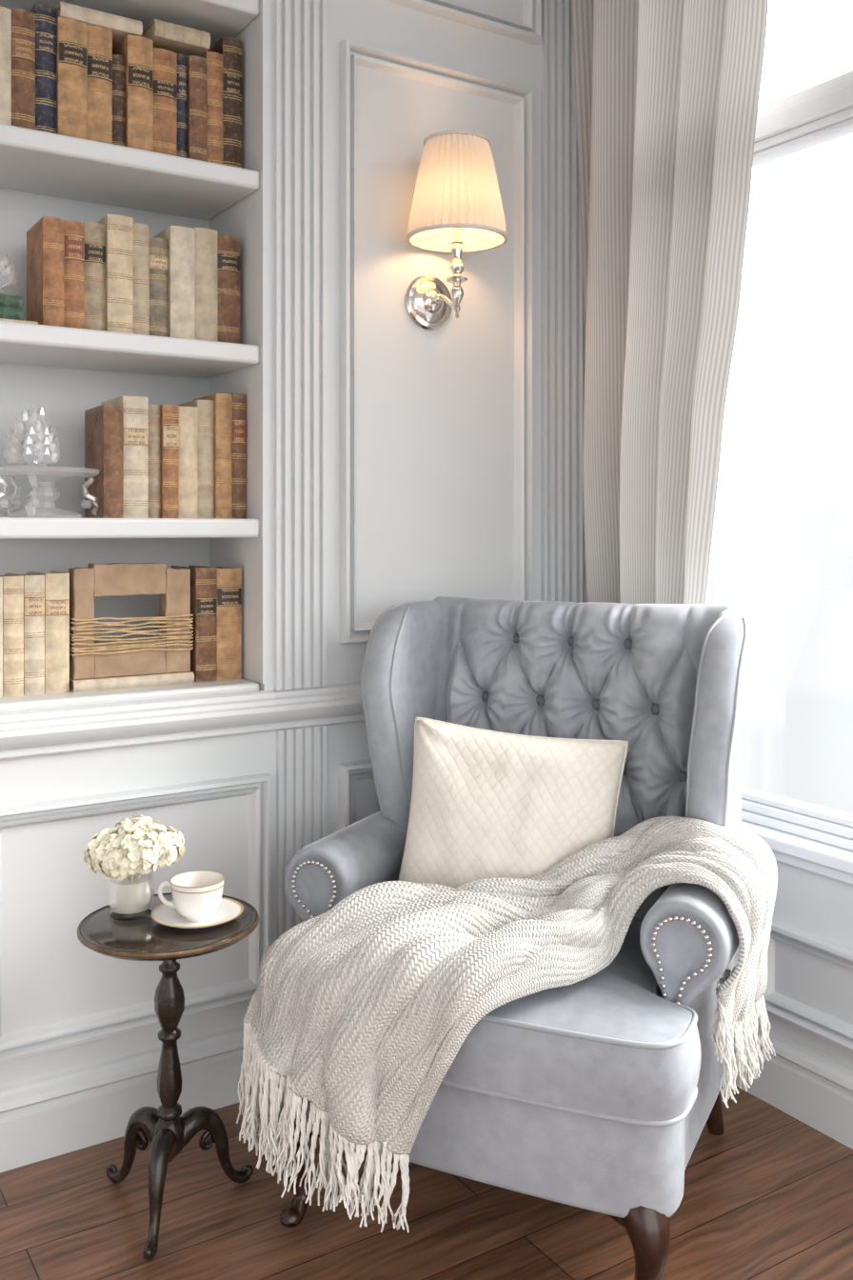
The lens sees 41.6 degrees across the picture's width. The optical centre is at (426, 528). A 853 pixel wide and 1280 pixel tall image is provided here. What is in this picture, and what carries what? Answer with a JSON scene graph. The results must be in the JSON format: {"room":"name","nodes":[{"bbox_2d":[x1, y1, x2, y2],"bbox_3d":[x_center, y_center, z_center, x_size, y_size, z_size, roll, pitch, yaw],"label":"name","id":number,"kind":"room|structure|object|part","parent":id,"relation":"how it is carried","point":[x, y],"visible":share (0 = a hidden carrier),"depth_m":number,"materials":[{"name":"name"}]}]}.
{"room":"library","nodes":[
{"label":"library","id":0,"kind":"room"},
{"bbox_2d":[0,0,540,1087],"bbox_3d":[-1.024,-0.190,2.315,3.440,2.880,0.400,0,0,-32],"label":"wall","id":1,"kind":"structure","parent":0,"point":[435,408],"depth_m":2.64,"materials":[{"name":"grey paint"}]},
{"bbox_2d":[0,0,264,712],"bbox_3d":[-1.099,-0.588,2.235,1.529,1.925,0.345,0,0,-32],"label":"bookcase","id":2,"kind":"object","parent":1,"relation":"in","point":[50,375],"visible":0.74,"depth_m":2.52,"materials":[{"name":"paint"}]},
{"bbox_2d":[0,576,2,697],"bbox_3d":[-0.924,0.222,2.343,0.046,0.246,0.150,0,0,-32],"label":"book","id":3,"kind":"object","parent":2,"relation":"on","point":[1,577],"visible":1,"depth_m":2.29,"materials":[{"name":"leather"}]},
{"bbox_2d":[0,5,11,125],"bbox_3d":[-0.910,-0.929,2.328,0.061,0.257,0.150,0,0,-32],"label":"book","id":4,"kind":"object","parent":2,"relation":"on","point":[5,13],"visible":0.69,"depth_m":2.28,"materials":[{"name":"leather"}]},
{"bbox_2d":[0,573,23,697],"bbox_3d":[-0.891,0.221,2.375,0.040,0.247,0.172,0,0,-32],"label":"book","id":5,"kind":"object","parent":2,"relation":"on","point":[12,584],"visible":1,"depth_m":2.30,"materials":[{"name":"leather"}]},
{"bbox_2d":[0,318,38,324],"bbox_3d":[-0.911,-0.417,2.309,0.181,0.014,0.150,0,0,-32],"label":"book","id":6,"kind":"object","parent":2,"relation":"on","point":[1,319],"visible":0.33,"depth_m":2.28,"materials":[{"name":"paper"}]},
{"bbox_2d":[0,305,23,319],"bbox_3d":[-0.923,-0.438,2.302,0.157,0.026,0.130,0,0,-32],"label":"book","id":7,"kind":"object","parent":6,"relation":"on","point":[6,312],"visible":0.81,"depth_m":2.28,"materials":[{"name":"leather"}]},
{"bbox_2d":[0,294,22,308],"bbox_3d":[-0.923,-0.463,2.304,0.152,0.024,0.130,0,0,-32],"label":"book","id":8,"kind":"object","parent":7,"relation":"on","point":[12,301],"visible":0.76,"depth_m":2.28,"materials":[{"name":"leather"}]},
{"bbox_2d":[10,7,35,129],"bbox_3d":[-0.871,-0.932,2.371,0.048,0.264,0.173,0,0,-32],"label":"book","id":9,"kind":"object","parent":2,"relation":"on","point":[23,21],"visible":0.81,"depth_m":2.30,"materials":[{"name":"leather"}]},
{"bbox_2d":[10,572,44,695],"bbox_3d":[-0.853,0.221,2.392,0.041,0.248,0.163,0,0,-32],"label":"book","id":10,"kind":"object","parent":2,"relation":"on","point":[33,583],"visible":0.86,"depth_m":2.32,"materials":[{"name":"leather"}]},
{"bbox_2d":[30,2,56,133],"bbox_3d":[-0.832,-0.944,2.397,0.043,0.288,0.163,0,0,-32],"label":"book","id":11,"kind":"object","parent":2,"relation":"on","point":[45,14],"visible":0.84,"depth_m":2.33,"materials":[{"name":"leather"}]},
{"bbox_2d":[26,216,64,326],"bbox_3d":[-0.812,-0.528,2.390,0.043,0.236,0.152,0,0,-32],"label":"book","id":12,"kind":"object","parent":2,"relation":"on","point":[46,238],"visible":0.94,"depth_m":2.33,"materials":[{"name":"leather"}]},
{"bbox_2d":[28,570,69,693],"bbox_3d":[-0.812,0.219,2.413,0.049,0.251,0.153,0,0,-32],"label":"book","id":13,"kind":"object","parent":2,"relation":"on","point":[56,583],"visible":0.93,"depth_m":2.35,"materials":[{"name":"leather"}]},
{"bbox_2d":[56,17,87,139],"bbox_3d":[-0.778,-0.933,2.410,0.060,0.266,0.153,0,0,-32],"label":"book","id":14,"kind":"object","parent":2,"relation":"on","point":[71,34],"visible":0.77,"depth_m":2.35,"materials":[{"name":"leather"}]},
{"bbox_2d":[56,0,142,52],"bbox_3d":[-0.729,-1.082,2.443,0.174,0.030,0.160,0,0,-32],"label":"book","id":15,"kind":"object","parent":14,"relation":"on","point":[121,27],"visible":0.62,"depth_m":2.38,"materials":[{"name":"leather"}]},
{"bbox_2d":[64,220,84,328],"bbox_3d":[-0.783,-0.528,2.426,0.042,0.236,0.173,0,0,-32],"label":"book","id":16,"kind":"object","parent":2,"relation":"on","point":[74,230],"visible":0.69,"depth_m":2.35,"materials":[{"name":"leather"}]},
{"bbox_2d":[83,221,105,330],"bbox_3d":[-0.746,-0.530,2.451,0.045,0.240,0.163,0,0,-32],"label":"book","id":17,"kind":"object","parent":2,"relation":"on","point":[94,232],"visible":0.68,"depth_m":2.38,"materials":[{"name":"leather"}]},
{"bbox_2d":[87,24,112,143],"bbox_3d":[-0.738,-0.933,2.455,0.053,0.267,0.173,0,0,-32],"label":"book","id":18,"kind":"object","parent":2,"relation":"on","point":[99,38],"visible":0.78,"depth_m":2.38,"materials":[{"name":"leather"}]},
{"bbox_2d":[84,404,123,518],"bbox_3d":[-0.706,-0.143,2.458,0.042,0.242,0.150,0,0,-32],"label":"book","id":19,"kind":"object","parent":2,"relation":"on","point":[104,424],"visible":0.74,"depth_m":2.41,"materials":[{"name":"leather"}]},
{"bbox_3d":[-1.185,-0.588,2.370,1.529,1.925,0.025,0,0,-32],"label":"panel","id":20,"kind":"part","parent":2,"relation":"part of","materials":[{"name":"paint"}]},
{"bbox_2d":[97,214,133,333],"bbox_3d":[-0.694,-0.540,2.465,0.054,0.261,0.152,0,0,-32],"label":"book","id":21,"kind":"object","parent":2,"relation":"on","point":[119,229],"visible":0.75,"depth_m":2.40,"materials":[{"name":"leather"}]},
{"bbox_2d":[112,54,125,146],"bbox_3d":[-0.703,-0.909,2.479,0.030,0.218,0.162,0,0,-32],"label":"book","id":22,"kind":"object","parent":2,"relation":"on","point":[118,61],"visible":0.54,"depth_m":2.41,"materials":[{"name":"leather"}]},
{"bbox_2d":[100,395,148,518],"bbox_3d":[-0.672,-0.154,2.497,0.055,0.264,0.173,0,0,-32],"label":"book","id":23,"kind":"object","parent":2,"relation":"on","point":[135,408],"visible":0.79,"depth_m":2.42,"materials":[{"name":"leather"}]},
{"bbox_3d":[-1.088,0.360,2.233,1.505,0.030,0.310,0,0,-32],"label":"shelf","id":24,"kind":"part","parent":2,"relation":"part of","materials":[{"name":"paint"}]},
{"bbox_3d":[-1.088,-0.001,2.233,1.505,0.042,0.310,0,0,-32],"label":"shelf","id":25,"kind":"part","parent":2,"relation":"part of","materials":[{"name":"paint"}]},
{"bbox_3d":[-1.088,-0.389,2.233,1.505,0.042,0.310,0,0,-32],"label":"shelf","id":26,"kind":"part","parent":2,"relation":"part of","materials":[{"name":"paint"}]},
{"bbox_3d":[-1.088,-0.779,2.233,1.505,0.042,0.310,0,0,-32],"label":"shelf","id":27,"kind":"part","parent":2,"relation":"part of","materials":[{"name":"paint"}]},
{"bbox_3d":[-1.088,-1.169,2.233,1.505,0.042,0.310,0,0,-32],"label":"shelf","id":28,"kind":"part","parent":2,"relation":"part of","materials":[{"name":"paint"}]},
{"bbox_2d":[69,671,194,692],"bbox_3d":[-0.672,0.333,2.497,0.264,0.024,0.160,0,0,-32],"label":"book","id":29,"kind":"object","parent":2,"relation":"on","point":[171,678],"visible":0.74,"depth_m":2.43,"materials":[{"name":"leather"}]},
{"bbox_2d":[68,562,193,679],"bbox_3d":[-0.647,0.198,2.459,0.267,0.245,0.053,0,0,-32],"label":"frame","id":30,"kind":"object","parent":29,"relation":"on","point":[89,659],"visible":0.98,"depth_m":2.44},
{"bbox_2d":[112,34,153,151],"bbox_3d":[-0.656,-0.932,2.488,0.056,0.264,0.153,0,0,-32],"label":"book","id":31,"kind":"object","parent":2,"relation":"on","point":[137,50],"visible":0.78,"depth_m":2.42,"materials":[{"name":"leather"}]},
{"bbox_2d":[133,222,149,335],"bbox_3d":[-0.663,-0.535,2.504,0.037,0.251,0.172,0,0,-32],"label":"book","id":32,"kind":"object","parent":2,"relation":"on","point":[141,231],"visible":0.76,"depth_m":2.43,"materials":[{"name":"leather"}]},
{"bbox_2d":[148,404,160,518],"bbox_3d":[-0.636,-0.146,2.522,0.029,0.249,0.162,0,0,-32],"label":"book","id":33,"kind":"object","parent":2,"relation":"on","point":[154,410],"visible":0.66,"depth_m":2.45,"materials":[{"name":"leather"}]},
{"bbox_2d":[149,237,168,337],"bbox_3d":[-0.628,-0.524,2.526,0.044,0.227,0.163,0,0,-32],"label":"book","id":34,"kind":"object","parent":2,"relation":"on","point":[158,247],"visible":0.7,"depth_m":2.46,"materials":[{"name":"leather"}]},
{"bbox_2d":[153,47,177,156],"bbox_3d":[-0.618,-0.925,2.532,0.055,0.251,0.173,0,0,-32],"label":"book","id":35,"kind":"object","parent":2,"relation":"on","point":[165,61],"visible":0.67,"depth_m":2.46,"materials":[{"name":"leather"}]},
{"bbox_2d":[141,19,210,57],"bbox_3d":[-0.578,-1.090,2.534,0.126,0.036,0.162,0,0,-32],"label":"book","id":36,"kind":"object","parent":35,"relation":"on","point":[175,38],"visible":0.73,"depth_m":2.48,"materials":[{"name":"leather"}]},
{"bbox_2d":[160,404,179,518],"bbox_3d":[-0.599,-0.147,2.525,0.036,0.250,0.153,0,0,-32],"label":"book","id":37,"kind":"object","parent":2,"relation":"on","point":[170,413],"visible":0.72,"depth_m":2.46,"materials":[{"name":"leather"}]},
{"bbox_2d":[154,225,195,339],"bbox_3d":[-0.577,-0.538,2.541,0.056,0.256,0.150,0,0,-32],"label":"book","id":38,"kind":"object","parent":2,"relation":"on","point":[181,239],"visible":0.52,"depth_m":2.48,"materials":[{"name":"leather"}]},
{"bbox_2d":[177,53,187,158],"bbox_3d":[-0.583,-0.926,2.555,0.025,0.253,0.163,0,0,-32],"label":"book","id":39,"kind":"object","parent":2,"relation":"on","point":[182,59],"visible":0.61,"depth_m":2.49,"materials":[{"name":"leather"}]},
{"bbox_2d":[179,406,198,518],"bbox_3d":[-0.573,-0.146,2.562,0.045,0.249,0.170,0,0,-32],"label":"book","id":40,"kind":"object","parent":2,"relation":"on","point":[188,415],"visible":0.47,"depth_m":2.49,"materials":[{"name":"leather"}]},
{"bbox_2d":[170,565,216,681],"bbox_3d":[-0.539,0.216,2.598,0.048,0.257,0.173,0,0,-32],"label":"book","id":41,"kind":"object","parent":2,"relation":"on","point":[203,579],"visible":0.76,"depth_m":2.53,"materials":[{"name":"leather"}]},
{"bbox_2d":[176,400,214,518],"bbox_3d":[-0.537,-0.155,2.585,0.039,0.267,0.162,0,0,-32],"label":"book","id":42,"kind":"object","parent":2,"relation":"on","point":[206,411],"visible":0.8,"depth_m":2.52,"materials":[{"name":"leather"}]},
{"bbox_2d":[187,55,207,161],"bbox_3d":[-0.545,-0.925,2.559,0.041,0.251,0.152,0,0,-32],"label":"book","id":43,"kind":"object","parent":2,"relation":"on","point":[197,66],"visible":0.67,"depth_m":2.50,"materials":[{"name":"leather"}]},
{"bbox_2d":[193,227,217,341],"bbox_3d":[-0.537,-0.541,2.584,0.055,0.262,0.170,0,0,-32],"label":"book","id":44,"kind":"object","parent":2,"relation":"on","point":[206,239],"visible":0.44,"depth_m":2.51,"materials":[{"name":"leather"}]},
{"bbox_2d":[200,51,223,164],"bbox_3d":[-0.519,-0.936,2.595,0.040,0.272,0.172,0,0,-32],"label":"book","id":45,"kind":"object","parent":2,"relation":"on","point":[215,67],"visible":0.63,"depth_m":2.52,"materials":[{"name":"leather"}]},
{"bbox_2d":[193,393,232,519],"bbox_3d":[-0.494,-0.163,2.592,0.038,0.283,0.152,0,0,-32],"label":"book","id":46,"kind":"object","parent":2,"relation":"on","point":[222,402],"visible":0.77,"depth_m":2.53,"materials":[{"name":"leather"}]},
{"bbox_2d":[207,36,242,167],"bbox_3d":[-0.481,-0.959,2.620,0.047,0.317,0.163,0,0,-32],"label":"book","id":47,"kind":"object","parent":2,"relation":"on","point":[230,48],"visible":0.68,"depth_m":2.55,"materials":[{"name":"leather"}]},
{"bbox_2d":[215,566,241,680],"bbox_3d":[-0.490,0.218,2.624,0.061,0.254,0.163,0,0,-32],"label":"book","id":48,"kind":"object","parent":2,"relation":"on","point":[229,580],"visible":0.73,"depth_m":2.56,"materials":[{"name":"leather"}]},
{"bbox_2d":[217,234,240,343],"bbox_3d":[-0.489,-0.538,2.615,0.056,0.257,0.163,0,0,-32],"label":"book","id":49,"kind":"object","parent":2,"relation":"on","point":[229,248],"visible":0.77,"depth_m":2.55,"materials":[{"name":"leather"}]},
{"bbox_3d":[-0.449,-0.603,2.634,0.004,1.895,0.320,0,0,-32],"label":"panel","id":50,"kind":"part","parent":2,"relation":"part of","materials":[{"name":"paint"}]},
{"bbox_2d":[229,393,246,519],"bbox_3d":[-0.470,-0.165,2.626,0.036,0.286,0.173,0,0,-32],"label":"book","id":51,"kind":"object","parent":2,"relation":"on","point":[239,422],"visible":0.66,"depth_m":2.55,"materials":[{"name":"leather"}]},
{"bbox_2d":[0,1025,270,1172],"bbox_3d":[-0.978,1.173,2.092,3.280,0.154,0.026,0,0,-32],"label":"baseboard","id":52,"kind":"structure","parent":1,"relation":"attached to","point":[56,1114],"depth_m":2.29,"materials":[{"name":"grey paint"}]},
{"bbox_2d":[0,772,271,1062],"bbox_3d":[-0.605,0.791,2.327,0.610,0.493,0.030,0,0,-32],"label":"trim","id":53,"kind":"structure","parent":1,"relation":"attached to","point":[30,1042],"depth_m":2.35,"materials":[{"name":"grey paint"}]},
{"bbox_2d":[0,682,365,759],"bbox_3d":[-0.966,0.406,2.089,3.295,0.091,0.044,0,0,-32],"label":"trim","id":54,"kind":"structure","parent":1,"relation":"attached to","point":[58,730],"depth_m":2.36,"materials":[{"name":"grey paint"}]},
{"bbox_2d":[274,0,326,690],"bbox_3d":[-0.285,-0.634,2.541,0.126,1.991,0.014,0,0,-32],"label":"trim","id":55,"kind":"structure","parent":1,"relation":"attached to","point":[300,26],"depth_m":2.53,"materials":[{"name":"grey paint"}]},
{"bbox_2d":[276,725,326,939],"bbox_3d":[-0.283,0.774,2.542,0.121,0.644,0.014,0,0,-32],"label":"trim","id":56,"kind":"structure","parent":1,"relation":"attached to","point":[301,753],"depth_m":2.53,"materials":[{"name":"grey paint"}]},
{"bbox_2d":[338,760,374,830],"bbox_3d":[0.037,0.791,2.736,0.553,0.493,0.030,0,0,-32],"label":"trim","id":57,"kind":"structure","parent":1,"relation":"attached to","point":[348,772],"depth_m":2.60,"materials":[{"name":"grey paint"}]},
{"bbox_2d":[340,39,533,643],"bbox_3d":[0.038,-0.431,2.737,0.550,1.393,0.030,0,0,-32],"label":"trim","id":58,"kind":"structure","parent":1,"relation":"attached to","point":[352,54],"depth_m":2.71,"materials":[{"name":"grey paint"}]},
{"bbox_2d":[405,129,507,329],"bbox_3d":[0.070,-0.695,2.630,0.237,0.424,0.244,0,0,-32],"label":"wall sconce","id":59,"kind":"object","parent":1,"relation":"attached to","point":[457,209],"visible":1,"depth_m":2.57,"materials":[{"name":"white fabric"}]},
{"bbox_3d":[0.047,-0.543,2.665,0.026,0.042,0.102,0,0,-32],"label":"arm","id":60,"kind":"part","parent":59,"relation":"part of","materials":[{"name":"silver metal"}]},
{"bbox_3d":[0.071,-0.599,2.627,0.052,0.213,0.052,0,0,-32],"label":"candle stem","id":61,"kind":"part","parent":59,"relation":"part of","materials":[{"name":"silver metal"}]},
{"bbox_3d":[0.071,-0.790,2.627,0.231,0.224,0.231,0,0,-32],"label":"lamp shade","id":62,"kind":"part","parent":59,"relation":"part of","materials":[{"name":"white fabric"}]},
{"bbox_2d":[384,0,541,44],"bbox_3d":[0.044,-1.403,2.740,0.590,0.295,0.030,0,0,-32],"label":"trim","id":63,"kind":"structure","parent":1,"relation":"attached to","point":[530,30],"depth_m":2.81,"materials":[{"name":"grey paint"}]},
{"bbox_2d":[540,0,582,602],"bbox_3d":[0.356,-0.634,2.949,0.130,1.991,0.014,0,0,-32],"label":"trim","id":64,"kind":"structure","parent":1,"relation":"attached to","point":[561,234],"depth_m":2.94,"materials":[{"name":"grey paint"}]},
{"bbox_2d":[0,1084,852,1279],"bbox_3d":[0.103,1.280,0.543,3.440,0.060,4.600,0,0,-32],"label":"floor","id":65,"kind":"structure","parent":0,"point":[770,1196],"depth_m":2.01,"materials":[{"name":"brown wood"}]},
{"bbox_2d":[77,892,259,1260],"bbox_3d":[-0.473,0.984,2.062,0.326,0.528,0.330,0,0,0],"label":"pedestal table","id":66,"kind":"object","parent":65,"relation":"on","point":[127,933],"visible":0.95,"depth_m":2.04,"materials":[{"name":"black wood"}]},
{"bbox_2d":[107,870,154,915],"bbox_3d":[-0.553,0.670,2.098,0.086,0.100,0.086,0,0,-32],"label":"glass vase","id":67,"kind":"object","parent":66,"relation":"on","point":[153,870],"visible":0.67,"depth_m":2.09,"materials":[{"name":"white"}]},
{"bbox_2d":[83,814,185,908],"bbox_3d":[-0.544,0.623,2.092,0.165,0.164,0.148,0,0,-41],"label":"hydrangea bouquet","id":68,"kind":"object","parent":67,"relation":"in","point":[136,844],"visible":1,"depth_m":2.06,"materials":[{"name":"beige plant"}]},
{"bbox_3d":[-0.548,0.650,2.098,0.071,0.110,0.080,0,0,-32],"label":"stem","id":69,"kind":"part","parent":68,"relation":"part of","materials":[{"name":"white glass"}]},
{"bbox_3d":[-0.544,1.165,2.108,0.165,0.168,0.044,0,0,32],"label":"leg","id":70,"kind":"part","parent":66,"relation":"part of","materials":[{"name":"black wood"}]},
{"bbox_3d":[-0.473,1.165,1.980,0.044,0.167,0.165,0,0,0],"label":"leg","id":71,"kind":"part","parent":66,"relation":"part of","materials":[{"name":"black wood"}]},
{"bbox_2d":[151,897,243,928],"bbox_3d":[-0.421,0.711,2.062,0.167,0.018,0.167,0,0,-32],"label":"saucer","id":72,"kind":"object","parent":66,"relation":"on","point":[229,910],"visible":0.66,"depth_m":2.06,"materials":[{"name":"white ceramic"}]},
{"bbox_2d":[157,870,224,921],"bbox_3d":[-0.424,0.679,2.060,0.106,0.071,0.099,0,0,-41],"label":"teacup","id":73,"kind":"object","parent":72,"relation":"on","point":[196,894],"visible":1,"depth_m":2.04,"materials":[{"name":"white ceramic"}]},
{"bbox_3d":[-0.478,0.671,2.062,0.033,0.046,0.008,0,0,0],"label":"handle","id":74,"kind":"part","parent":73,"relation":"part of","materials":[{"name":"white ceramic"}]},
{"bbox_3d":[-0.402,1.165,2.108,0.165,0.168,0.043,0,0,-32],"label":"leg","id":75,"kind":"part","parent":66,"relation":"part of","materials":[{"name":"black wood"}]},
{"bbox_2d":[273,596,748,1279],"bbox_3d":[0.186,0.707,2.190,0.866,1.101,0.775,0,0,26],"label":"wingback armchair","id":76,"kind":"object","parent":65,"relation":"on","point":[598,1092],"visible":0.62,"depth_m":2.07,"materials":[{"name":"grey fabric"}]},
{"bbox_3d":[-0.223,1.138,2.033,0.103,0.239,0.109,0,0,-24],"label":"leg","id":77,"kind":"part","parent":76,"relation":"part of","materials":[{"name":"brown wood"}]},
{"bbox_3d":[-0.218,0.752,2.175,0.103,0.218,0.009,0,0,26],"label":"nail trim","id":78,"kind":"part","parent":76,"relation":"part of","materials":[{"name":"silver metal"}]},
{"bbox_3d":[-0.135,0.834,2.345,0.152,0.432,0.375,0,0,26],"label":"arm","id":79,"kind":"part","parent":76,"relation":"part of","materials":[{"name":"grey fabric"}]},
{"bbox_3d":[0.185,0.996,2.171,0.741,0.164,0.681,0,0,26],"label":"seat","id":80,"kind":"part","parent":76,"relation":"part of","materials":[{"name":"grey fabric"}]},
{"bbox_2d":[236,816,778,1232],"bbox_3d":[0.158,0.832,1.960,0.987,0.589,0.375,0,0,-5],"label":"throw blanket","id":81,"kind":"object","parent":76,"relation":"on","point":[362,1009],"visible":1,"depth_m":1.88,"materials":[{"name":"white fabric"}]},
{"bbox_2d":[398,716,628,888],"bbox_3d":[0.164,0.602,2.233,0.465,0.426,0.224,0,0,12],"label":"throw pillow","id":82,"kind":"object","parent":76,"relation":"on","point":[485,803],"visible":0.68,"depth_m":2.17,"materials":[{"name":"beige fabric"}]},
{"bbox_2d":[443,920,701,1120],"bbox_3d":[0.151,0.834,2.102,0.786,0.160,0.587,0,0,26],"label":"seat cushion","id":83,"kind":"object","parent":76,"relation":"on","point":[621,1042],"depth_m":1.78,"materials":[{"name":"grey fabric"}]},
{"bbox_3d":[0.302,0.603,2.412,0.670,0.893,0.274,0,0,26],"label":"backrest","id":84,"kind":"part","parent":76,"relation":"part of","materials":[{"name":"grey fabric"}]},
{"bbox_3d":[0.327,1.138,1.765,0.108,0.239,0.104,0,0,-14],"label":"leg","id":85,"kind":"part","parent":76,"relation":"part of","materials":[{"name":"brown wood"}]},
{"bbox_3d":[0.423,0.752,1.862,0.103,0.218,0.009,0,0,26],"label":"nail trim","id":86,"kind":"part","parent":76,"relation":"part of","materials":[{"name":"silver metal"}]},
{"bbox_3d":[0.507,0.834,2.032,0.152,0.432,0.375,0,0,26],"label":"arm","id":87,"kind":"part","parent":76,"relation":"part of","materials":[{"name":"grey fabric"}]},
{"bbox_3d":[0.574,1.151,2.301,0.059,0.211,0.102,0,0,26],"label":"leg","id":88,"kind":"part","parent":76,"relation":"part of","materials":[{"name":"brown wood"}]},
{"bbox_2d":[582,286,852,1066],"bbox_3d":[1.603,-0.190,1.261,0.140,2.880,4.200,0,0,-32],"label":"wall","id":89,"kind":"structure","parent":0,"point":[821,906],"depth_m":2.37,"materials":[{"name":"grey paint"}]},
{"bbox_2d":[733,1024,852,1149],"bbox_3d":[1.533,1.173,1.216,0.026,0.154,4.200,0,0,-32],"label":"baseboard","id":90,"kind":"structure","parent":89,"relation":"attached to","point":[815,1088],"depth_m":2.35,"materials":[{"name":"grey paint"}]},
{"bbox_2d":[741,70,852,885],"bbox_3d":[1.196,-0.394,1.867,0.175,2.232,2.260,0,0,-32],"label":"window","id":91,"kind":"structure","parent":89,"relation":"in","point":[816,839],"depth_m":2.41,"materials":[{"name":"paint"}]},
{"bbox_3d":[1.196,0.694,1.867,0.175,0.057,2.260,0,0,-32],"label":"sill","id":92,"kind":"part","parent":91,"relation":"part of","materials":[{"name":"paint"}]},
{"bbox_3d":[1.208,-0.422,1.863,0.080,2.175,2.240,0,0,-32],"label":"frame","id":93,"kind":"part","parent":91,"relation":"part of","materials":[{"name":"paint"}]},
{"bbox_2d":[764,919,852,1052],"bbox_3d":[1.010,0.955,2.034,0.030,0.200,1.060,0,0,-32],"label":"trim","id":94,"kind":"structure","parent":89,"relation":"attached to","point":[835,1030],"depth_m":2.36,"materials":[{"name":"grey paint"}]},
{"bbox_3d":[0.103,-1.665,0.543,3.440,0.070,4.600,0,0,-32],"label":"ceiling","id":95,"kind":"structure","parent":0,"visible":0},
{"bbox_2d":[571,0,768,604],"bbox_3d":[0.560,-0.189,2.563,0.114,2.847,0.668,0,0,-32],"label":"curtain","id":96,"kind":"object","parent":95,"relation":"hanging from","point":[668,91],"visible":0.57,"depth_m":2.58,"materials":[{"name":"white fabric"}]}
]}

